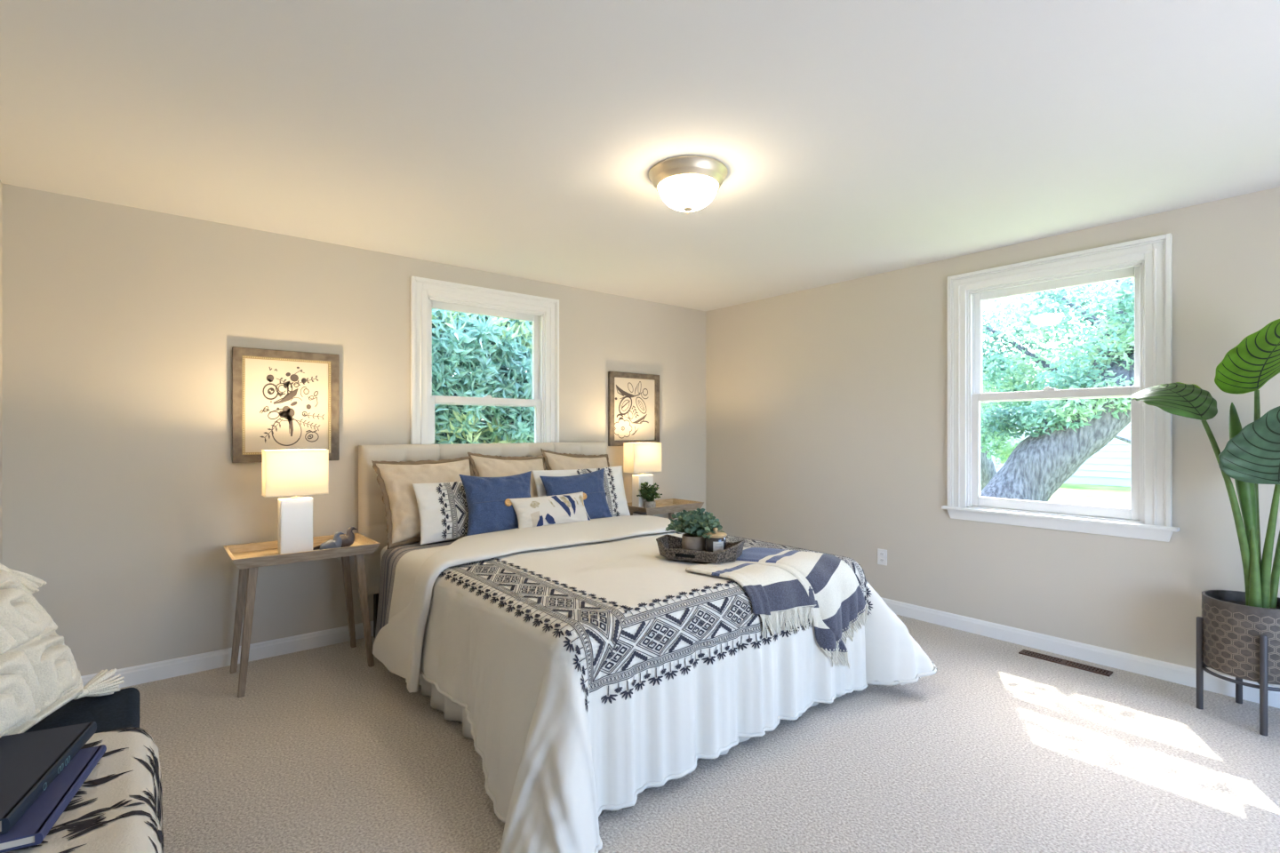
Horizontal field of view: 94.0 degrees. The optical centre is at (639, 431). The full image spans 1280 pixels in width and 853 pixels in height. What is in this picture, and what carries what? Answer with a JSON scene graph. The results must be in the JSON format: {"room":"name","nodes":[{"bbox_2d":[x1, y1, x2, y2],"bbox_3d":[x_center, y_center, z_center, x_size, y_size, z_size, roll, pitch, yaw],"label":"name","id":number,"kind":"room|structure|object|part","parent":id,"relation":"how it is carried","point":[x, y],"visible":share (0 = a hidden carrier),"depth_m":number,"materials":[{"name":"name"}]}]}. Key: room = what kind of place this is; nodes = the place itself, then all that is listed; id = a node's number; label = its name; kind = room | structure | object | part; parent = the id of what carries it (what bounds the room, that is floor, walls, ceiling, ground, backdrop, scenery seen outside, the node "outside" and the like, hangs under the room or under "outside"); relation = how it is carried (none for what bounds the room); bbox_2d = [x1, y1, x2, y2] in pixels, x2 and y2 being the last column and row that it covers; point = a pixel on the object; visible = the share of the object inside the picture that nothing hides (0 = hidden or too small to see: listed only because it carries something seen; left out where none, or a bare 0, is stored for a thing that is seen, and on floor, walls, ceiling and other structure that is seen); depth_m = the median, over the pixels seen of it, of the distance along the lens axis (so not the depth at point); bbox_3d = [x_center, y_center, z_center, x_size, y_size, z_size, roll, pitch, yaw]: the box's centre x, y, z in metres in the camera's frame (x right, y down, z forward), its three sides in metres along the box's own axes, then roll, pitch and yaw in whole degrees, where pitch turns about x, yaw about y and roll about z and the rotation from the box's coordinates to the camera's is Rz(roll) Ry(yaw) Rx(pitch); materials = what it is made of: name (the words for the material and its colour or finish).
{"room":"bedroom","nodes":[
{"label":"bedroom","id":0,"kind":"room"},
{"bbox_2d":[0,180,2,564],"bbox_3d":[-1.257,0.072,0.573,0.140,2.665,5.600,0,0,-39],"label":"wall","id":1,"kind":"structure","parent":0,"point":[1,183],"depth_m":2.77,"materials":[{"name":"beige paint"}]},
{"bbox_2d":[2,184,705,676],"bbox_3d":[-1.214,0.072,4.317,4.950,2.665,0.140,0,0,-39],"label":"wall","id":2,"kind":"structure","parent":0,"point":[124,493],"depth_m":3.22,"materials":[{"name":"beige paint"}]},
{"bbox_2d":[80,621,373,687],"bbox_3d":[-1.165,1.258,4.258,4.670,0.094,0.014,0,0,-39],"label":"baseboard","id":3,"kind":"structure","parent":2,"relation":"attached to","point":[160,670],"depth_m":3.31,"materials":[{"name":"white paint"}]},
{"bbox_2d":[232,346,339,463],"bbox_3d":[-2.068,-0.150,3.505,0.544,0.650,0.032,0,0,-39],"label":"framed picture","id":4,"kind":"object","parent":2,"relation":"attached to","point":[282,399],"visible":0.87,"depth_m":3.49,"materials":[{"name":"beige paper"}]},
{"bbox_2d":[245,358,327,452],"bbox_3d":[-2.072,-0.150,3.511,0.438,0.544,0.013,0,0,-39],"label":"art print","id":5,"kind":"object","parent":4,"relation":"attached to","point":[286,399],"depth_m":3.50,"materials":[{"name":"grey paper"}]},
{"bbox_2d":[410,275,559,444],"bbox_3d":[-1.115,-0.229,4.360,1.198,1.611,0.180,0,0,-39],"label":"window","id":6,"kind":"structure","parent":2,"relation":"in","point":[427,294],"depth_m":4.31,"materials":[{"name":"white paint"}]},
{"bbox_3d":[-1.143,-0.552,4.394,0.888,0.719,0.032,0,0,-39],"label":"sash","id":7,"kind":"part","parent":6,"relation":"part of","materials":[{"name":"white plastic"}]},
{"bbox_3d":[-1.115,0.117,4.360,0.888,0.734,0.032,0,0,-39],"label":"sash","id":8,"kind":"part","parent":6,"relation":"part of","materials":[{"name":"white plastic"}]},
{"bbox_2d":[608,371,659,446],"bbox_3d":[-0.046,-0.194,5.160,0.550,0.626,0.032,0,0,-39],"label":"framed picture","id":9,"kind":"object","parent":2,"relation":"attached to","point":[633,398],"visible":0.98,"depth_m":5.14,"materials":[{"name":"beige paper"}]},
{"bbox_2d":[614,376,654,440],"bbox_3d":[-0.050,-0.194,5.166,0.466,0.542,0.013,0,0,-39],"label":"art print","id":10,"kind":"object","parent":9,"relation":"attached to","point":[634,396],"depth_m":5.16,"materials":[{"name":"grey paper"}]},
{"bbox_2d":[0,0,1279,311],"bbox_3d":[0.604,-1.220,2.096,4.950,0.120,5.880,0,0,-39],"label":"ceiling","id":11,"kind":"structure","parent":0,"point":[523,139],"depth_m":2.25,"materials":[{"name":"white paint"}]},
{"bbox_2d":[648,155,727,214],"bbox_3d":[0.215,-1.069,2.677,0.352,0.182,0.352,0,0,-39],"label":"ceiling light","id":12,"kind":"object","parent":11,"relation":"attached to","point":[684,183],"visible":1,"depth_m":2.58,"materials":[{"name":"white glass"}]},
{"bbox_3d":[0.215,-1.054,2.677,0.264,0.104,0.264,0,0,-39],"label":"lamp shade","id":13,"kind":"part","parent":12,"relation":"part of","materials":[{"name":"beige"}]},
{"bbox_2d":[82,615,1279,852],"bbox_3d":[0.604,1.365,2.096,4.950,0.120,5.880,0,0,-39],"label":"floor","id":14,"kind":"structure","parent":0,"point":[1000,749],"depth_m":2.29,"materials":[{"name":"beige carpet"}]},
{"bbox_2d":[24,688,140,734],"bbox_3d":[-1.438,1.070,1.327,0.485,0.470,1.295,0,0,-39],"label":"bench","id":15,"kind":"object","parent":14,"relation":"on","point":[120,709],"visible":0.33,"depth_m":1.77,"materials":[{"name":"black fabric"}]},
{"bbox_2d":[0,563,124,737],"bbox_3d":[-1.669,0.607,1.526,0.288,0.487,0.763,0,0,-19],"label":"knit pillow","id":16,"kind":"object","parent":15,"relation":"on","point":[40,674],"visible":0.99,"depth_m":1.58,"materials":[{"name":"white fabric"}]},
{"bbox_2d":[2,727,164,852],"bbox_3d":[-1.325,0.992,1.264,0.516,0.370,0.770,0,0,-39],"label":"throw blanket","id":17,"kind":"object","parent":15,"relation":"on","point":[117,809],"visible":0.71,"depth_m":1.33,"materials":[{"name":"beige fabric"}]},
{"bbox_2d":[0,744,106,852],"bbox_3d":[-1.371,0.794,1.270,0.266,0.022,0.370,0,0,-27],"label":"book","id":18,"kind":"object","parent":17,"relation":"on","point":[31,829],"visible":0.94,"depth_m":1.26,"materials":[{"name":"blue paper"}]},
{"bbox_2d":[0,721,96,834],"bbox_3d":[-1.468,0.768,1.289,0.328,0.030,0.430,0,0,-25],"label":"book","id":19,"kind":"object","parent":18,"relation":"on","point":[29,762],"visible":1,"depth_m":1.36,"materials":[{"name":"black paper"}]},
{"bbox_2d":[223,532,380,697],"bbox_3d":[-1.857,0.963,3.284,0.683,0.684,0.464,0,0,-39],"label":"side table","id":20,"kind":"object","parent":14,"relation":"on","point":[249,557],"visible":0.84,"depth_m":3.23,"materials":[{"name":"grey wood"}]},
{"bbox_3d":[-2.173,0.990,3.241,0.089,0.630,0.050,0,0,-39],"label":"leg","id":21,"kind":"part","parent":20,"relation":"part of","materials":[{"name":"brown wood"}]},
{"bbox_3d":[-1.958,0.990,2.976,0.052,0.630,0.107,0,0,26],"label":"leg","id":22,"kind":"part","parent":20,"relation":"part of","materials":[{"name":"brown wood"}]},
{"bbox_2d":[261,448,328,554],"bbox_3d":[-1.872,0.380,3.243,0.302,0.563,0.142,0,0,-39],"label":"table lamp","id":23,"kind":"object","parent":20,"relation":"on","point":[285,473],"visible":0.91,"depth_m":3.19,"materials":[{"name":"white fabric"}]},
{"bbox_3d":[-1.872,0.220,3.243,0.296,0.238,0.136,0,0,-39],"label":"lamp shade","id":24,"kind":"part","parent":23,"relation":"part of","materials":[{"name":"white fabric"}]},
{"bbox_2d":[223,532,380,569],"bbox_3d":[-1.857,0.648,3.284,0.683,0.054,0.464,0,0,-39],"label":"table top","id":25,"kind":"object","parent":20,"relation":"on","point":[251,556],"depth_m":3.21,"materials":[{"name":"brown wood"}]},
{"bbox_2d":[319,531,343,550],"bbox_3d":[-1.688,0.606,3.270,0.125,0.111,0.068,0,0,-39],"label":"bird figurine","id":26,"kind":"object","parent":20,"relation":"on","point":[337,542],"visible":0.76,"depth_m":3.25,"materials":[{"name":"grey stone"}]},
{"bbox_2d":[312,527,356,550],"bbox_3d":[-1.718,0.602,3.356,0.238,0.118,0.072,0,0,-39],"label":"bird figurine","id":27,"kind":"object","parent":20,"relation":"on","point":[348,540],"visible":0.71,"depth_m":3.38,"materials":[{"name":"ceramic"}]},
{"bbox_3d":[-1.753,0.990,3.585,0.089,0.630,0.050,0,0,-39],"label":"leg","id":28,"kind":"part","parent":20,"relation":"part of","materials":[{"name":"brown wood"}]},
{"bbox_3d":[-1.536,0.990,3.322,0.107,0.630,0.052,0,0,-15],"label":"leg","id":29,"kind":"part","parent":20,"relation":"part of","materials":[{"name":"brown wood"}]},
{"bbox_2d":[358,441,841,789],"bbox_3d":[-0.287,0.694,3.409,1.876,1.222,2.393,0,0,-39],"label":"bed","id":30,"kind":"object","parent":14,"relation":"on","point":[372,514],"visible":0.12,"depth_m":3.72,"materials":[{"name":"beige fabric"}]},
{"bbox_3d":[-1.654,1.130,3.789,0.060,0.350,0.050,0,0,-39],"label":"leg","id":31,"kind":"part","parent":30,"relation":"part of","materials":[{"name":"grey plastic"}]},
{"bbox_3d":[-0.210,0.805,3.320,1.790,0.260,2.075,0,0,-39],"label":"mattress","id":32,"kind":"part","parent":30,"relation":"part of","materials":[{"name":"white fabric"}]},
{"bbox_2d":[375,538,459,638],"bbox_3d":[-0.576,0.923,3.773,1.968,0.574,0.614,0,0,-39],"label":"coverlet","id":33,"kind":"object","parent":30,"relation":"on","point":[390,558],"visible":0.08,"depth_m":3.37,"materials":[{"name":"grey fabric"}]},
{"bbox_2d":[371,456,473,549],"bbox_3d":[-1.276,0.414,3.688,0.660,0.505,0.295,0,0,-39],"label":"linen pillow","id":34,"kind":"object","parent":33,"relation":"on","point":[395,479],"visible":0.63,"depth_m":3.55,"materials":[{"name":"brown fabric"}]},
{"bbox_2d":[412,481,468,544],"bbox_3d":[-1.008,0.470,3.691,0.750,0.350,0.190,0,0,-39],"label":"embroidered pillow","id":35,"kind":"object","parent":33,"relation":"on","point":[443,507],"visible":0.48,"depth_m":3.52,"materials":[{"name":"white fabric"}]},
{"bbox_2d":[539,468,612,519],"bbox_3d":[-0.425,0.450,4.048,0.540,0.380,0.184,0,0,-39],"label":"pillow","id":36,"kind":"object","parent":33,"relation":"on","point":[596,504],"visible":0.63,"depth_m":4.04,"materials":[{"name":"fabric"}]},
{"bbox_2d":[532,465,630,517],"bbox_3d":[-0.394,0.450,4.192,0.776,0.387,0.186,0,0,-39],"label":"embroidered pillow","id":37,"kind":"object","parent":33,"relation":"on","point":[613,484],"visible":0.38,"depth_m":4.29,"materials":[{"name":"white fabric"}]},
{"bbox_3d":[-1.012,0.544,4.283,1.860,0.922,0.110,0,0,-39],"label":"headboard","id":38,"kind":"part","parent":30,"relation":"part of","materials":[{"name":"beige fabric"}]},
{"bbox_2d":[467,452,545,497],"bbox_3d":[-0.835,0.418,4.045,0.592,0.569,0.297,0,0,-39],"label":"linen pillow","id":39,"kind":"object","parent":30,"relation":"on","point":[484,466],"visible":0.31,"depth_m":4.02,"materials":[{"name":"brown fabric"}]},
{"bbox_2d":[540,448,609,470],"bbox_3d":[-0.407,0.417,4.394,0.614,0.598,0.310,0,0,-39],"label":"linen pillow","id":40,"kind":"object","parent":30,"relation":"on","point":[554,460],"visible":0.36,"depth_m":4.37,"materials":[{"name":"brown fabric"}]},
{"bbox_2d":[372,515,937,852],"bbox_3d":[-0.064,0.938,3.001,2.482,0.719,2.156,0,0,-39],"label":"duvet","id":41,"kind":"object","parent":30,"relation":"on","point":[589,670],"visible":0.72,"depth_m":2.30,"materials":[{"name":"white fabric"}]},
{"bbox_2d":[459,471,531,535],"bbox_3d":[-0.861,0.448,3.684,0.500,0.385,0.195,0,0,-37],"label":"pillow","id":42,"kind":"object","parent":41,"relation":"on","point":[490,508],"visible":0.77,"depth_m":3.60,"materials":[{"name":"fabric"}]},
{"bbox_2d":[509,491,591,528],"bbox_3d":[-0.559,0.505,3.793,0.558,0.210,0.144,0,0,-40],"label":"patterned cushion","id":43,"kind":"object","parent":41,"relation":"on","point":[565,508],"visible":0.88,"depth_m":3.73,"materials":[{"name":"beige fabric"}]},
{"bbox_2d":[529,495,590,527],"bbox_3d":[-0.511,0.497,3.796,0.439,0.179,0.087,0,0,-39],"label":"print","id":44,"kind":"object","parent":43,"relation":"attached to","point":[556,509],"depth_m":3.76,"materials":[{"name":"blue"}]},
{"bbox_2d":[656,534,744,563],"bbox_3d":[0.296,0.569,2.930,0.417,0.083,0.286,0,0,24],"label":"serving tray","id":45,"kind":"object","parent":41,"relation":"on","point":[669,546],"visible":0.75,"depth_m":2.82,"materials":[{"name":"brown wicker"}]},
{"bbox_2d":[665,508,724,551],"bbox_3d":[0.276,0.490,2.962,0.286,0.219,0.304,0,0,-39],"label":"potted plant","id":46,"kind":"object","parent":45,"relation":"in","point":[695,526],"visible":0.98,"depth_m":2.91,"materials":[{"name":"green plant"}]},
{"bbox_3d":[0.278,0.451,2.964,0.268,0.130,0.296,0,0,-39],"label":"stem","id":47,"kind":"part","parent":46,"relation":"part of","materials":[{"name":"green plant"}]},
{"bbox_3d":[0.268,0.556,2.954,0.124,0.088,0.124,0,0,-39],"label":"pot","id":48,"kind":"part","parent":46,"relation":"part of","materials":[{"name":"grey ceramic"}]},
{"bbox_2d":[704,528,727,552],"bbox_3d":[0.365,0.532,2.883,0.110,0.136,0.110,0,0,-39],"label":"candle jar","id":49,"kind":"object","parent":45,"relation":"on","point":[716,543],"visible":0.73,"depth_m":2.84,"materials":[{"name":"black glass"}]},
{"bbox_3d":[0.365,0.494,2.883,0.110,0.019,0.110,0,0,-39],"label":"lid","id":50,"kind":"part","parent":49,"relation":"part of","materials":[{"name":"brown wood"}]},
{"bbox_2d":[685,547,868,668],"bbox_3d":[0.647,0.873,2.856,0.962,0.561,0.487,0,0,-39],"label":"throw blanket","id":51,"kind":"object","parent":41,"relation":"on","point":[777,583],"visible":0.99,"depth_m":2.74,"materials":[{"name":"beige fabric"}]},
{"bbox_2d":[627,498,703,519],"bbox_3d":[0.176,0.955,5.071,0.653,0.700,0.394,0,0,-39],"label":"side table","id":52,"kind":"object","parent":14,"relation":"on","point":[668,506],"visible":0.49,"depth_m":5.00,"materials":[{"name":"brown wood"}]},
{"bbox_2d":[633,511,646,514],"bbox_3d":[0.079,0.647,4.830,0.250,0.012,0.110,0,0,-39],"label":"coaster","id":53,"kind":"object","parent":52,"relation":"on","point":[636,512],"visible":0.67,"depth_m":4.75,"materials":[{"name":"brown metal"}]},
{"bbox_2d":[636,481,662,508],"bbox_3d":[0.081,0.523,4.821,0.220,0.236,0.194,0,0,26],"label":"potted plant","id":54,"kind":"object","parent":53,"relation":"on","point":[648,494],"visible":0.99,"depth_m":4.80,"materials":[{"name":"green plant"}]},
{"bbox_3d":[0.076,0.495,4.821,0.161,0.153,0.178,0,0,-39],"label":"stem","id":55,"kind":"part","parent":54,"relation":"part of","materials":[{"name":"green plant"}]},
{"bbox_3d":[0.079,0.601,4.830,0.100,0.080,0.100,0,0,-39],"label":"pot","id":56,"kind":"part","parent":54,"relation":"part of","materials":[{"name":"stone"}]},
{"bbox_2d":[623,442,662,507],"bbox_3d":[0.022,0.372,4.915,0.302,0.563,0.142,0,0,-39],"label":"table lamp","id":57,"kind":"object","parent":52,"relation":"on","point":[638,458],"visible":0.9,"depth_m":4.85,"materials":[{"name":"white ceramic"}]},
{"bbox_3d":[0.022,0.212,4.915,0.296,0.238,0.136,0,0,-39],"label":"lamp shade","id":58,"kind":"part","parent":57,"relation":"part of","materials":[{"name":"white fabric"}]},
{"bbox_3d":[0.291,0.986,5.335,0.089,0.638,0.050,0,0,-39],"label":"leg","id":59,"kind":"part","parent":52,"relation":"part of","materials":[{"name":"brown wood"}]},
{"bbox_2d":[1018,649,1112,676],"bbox_3d":[2.393,1.301,3.368,0.080,0.008,0.430,0,0,-39],"label":"floor vent","id":60,"kind":"object","parent":14,"relation":"in","point":[1075,665],"visible":1,"depth_m":3.35,"materials":[{"name":"brown metal"}]},
{"bbox_2d":[1196,616,1279,736],"bbox_3d":[2.785,1.090,2.719,0.335,0.430,0.335,0,0,-13],"label":"plant stand","id":61,"kind":"object","parent":14,"relation":"on","point":[1201,667],"visible":0.69,"depth_m":2.61,"materials":[{"name":"grey metal"}]},
{"bbox_3d":[2.641,1.090,2.814,0.025,0.430,0.024,0,0,-39],"label":"leg","id":62,"kind":"part","parent":61,"relation":"part of","materials":[{"name":"grey metal"}]},
{"bbox_3d":[2.884,1.090,2.871,0.025,0.430,0.024,0,0,-39],"label":"leg","id":63,"kind":"part","parent":61,"relation":"part of","materials":[{"name":"grey metal"}]},
{"bbox_2d":[1201,590,1279,685],"bbox_3d":[2.785,0.928,2.719,0.329,0.328,0.329,0,0,-39],"label":"planter pot","id":64,"kind":"object","parent":61,"relation":"on","point":[1233,629],"visible":0.88,"depth_m":2.64,"materials":[{"name":"ceramic"}]},
{"bbox_2d":[1129,319,1279,608],"bbox_3d":[2.671,0.183,2.749,0.426,1.387,0.695,0,0,-37],"label":"plant","id":65,"kind":"object","parent":64,"relation":"on","point":[1251,457],"visible":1,"depth_m":2.68,"materials":[{"name":"green plant"}]},
{"bbox_3d":[2.686,1.090,2.568,0.025,0.430,0.024,0,0,-39],"label":"leg","id":66,"kind":"part","parent":61,"relation":"part of","materials":[{"name":"grey metal"}]},
{"bbox_2d":[705,186,1279,687],"bbox_3d":[2.465,0.072,3.620,0.140,2.665,5.600,0,0,-39],"label":"wall","id":67,"kind":"structure","parent":0,"point":[827,405],"depth_m":4.06,"materials":[{"name":"beige paint"}]},
{"bbox_2d":[877,548,887,566],"bbox_3d":[1.766,0.914,4.353,0.012,0.115,0.072,0,0,-39],"label":"wall outlet","id":68,"kind":"object","parent":67,"relation":"attached to","point":[882,554],"visible":1,"depth_m":4.35,"materials":[{"name":"white plastic"}]},
{"bbox_2d":[941,233,1179,542],"bbox_3d":[2.457,-0.229,3.581,0.180,1.611,1.190,0,0,-39],"label":"window","id":69,"kind":"structure","parent":67,"relation":"in","point":[1148,260],"depth_m":3.45,"materials":[{"name":"white paint"}]},
{"bbox_3d":[2.457,0.117,3.581,0.032,0.734,0.880,0,0,-39],"label":"sash","id":70,"kind":"part","parent":69,"relation":"part of","materials":[{"name":"white plastic"}]},
{"bbox_3d":[2.491,-0.552,3.609,0.032,0.719,0.880,0,0,-39],"label":"sash","id":71,"kind":"part","parent":69,"relation":"part of","materials":[{"name":"white plastic"}]},
{"bbox_3d":[2.407,0.505,3.540,0.050,0.020,1.190,0,0,-39],"label":"sill","id":72,"kind":"part","parent":69,"relation":"part of","materials":[{"name":"white paint"}]},
{"bbox_2d":[880,597,1279,708],"bbox_3d":[2.410,1.258,3.566,0.014,0.094,5.586,0,0,-39],"label":"baseboard","id":73,"kind":"structure","parent":67,"relation":"attached to","point":[1170,672],"depth_m":3.40,"materials":[{"name":"white paint"}]},
{"label":"outside","id":74,"kind":"structure","parent":0,"visible":0},
{"bbox_2d":[1047,483,1130,508],"bbox_3d":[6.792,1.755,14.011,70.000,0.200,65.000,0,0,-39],"label":"lawn","id":75,"kind":"structure","parent":74,"point":[1070,493],"depth_m":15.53,"materials":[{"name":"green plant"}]},
{"bbox_2d":[432,308,534,444],"bbox_3d":[-1.687,-0.698,6.841,5.680,5.209,2.624,0,0,-39],"label":"trees","id":76,"kind":"object","parent":75,"relation":"on","point":[496,355],"visible":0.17,"depth_m":5.96,"materials":[{"name":"green plant"}]},
{"bbox_2d":[980,296,1069,491],"bbox_3d":[5.554,-0.410,10.271,2.137,4.300,3.085,0,0,-39],"label":"tree","id":77,"kind":"object","parent":75,"relation":"on","point":[988,470],"visible":0.04,"depth_m":9.72,"materials":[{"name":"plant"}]},
{"bbox_2d":[980,277,1134,502],"bbox_3d":[5.150,-1.864,6.636,4.019,7.474,5.281,0,0,-39],"label":"tree","id":78,"kind":"object","parent":75,"relation":"on","point":[1068,433],"visible":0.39,"depth_m":6.52,"materials":[{"name":"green plant"}]},
{"bbox_2d":[984,350,1130,487],"bbox_3d":[16.525,-0.620,20.039,6.100,4.550,30.800,0,0,-39],"label":"house","id":79,"kind":"structure","parent":75,"relation":"on","point":[1110,465],"depth_m":18.44,"materials":[{"name":"grey"}]},
{"bbox_2d":[1067,315,1130,444],"bbox_3d":[9.872,-0.291,10.994,2.294,3.902,3.392,0,0,-39],"label":"tree","id":80,"kind":"object","parent":75,"relation":"on","point":[1128,431],"visible":0.02,"depth_m":11.31,"materials":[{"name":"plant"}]}
]}

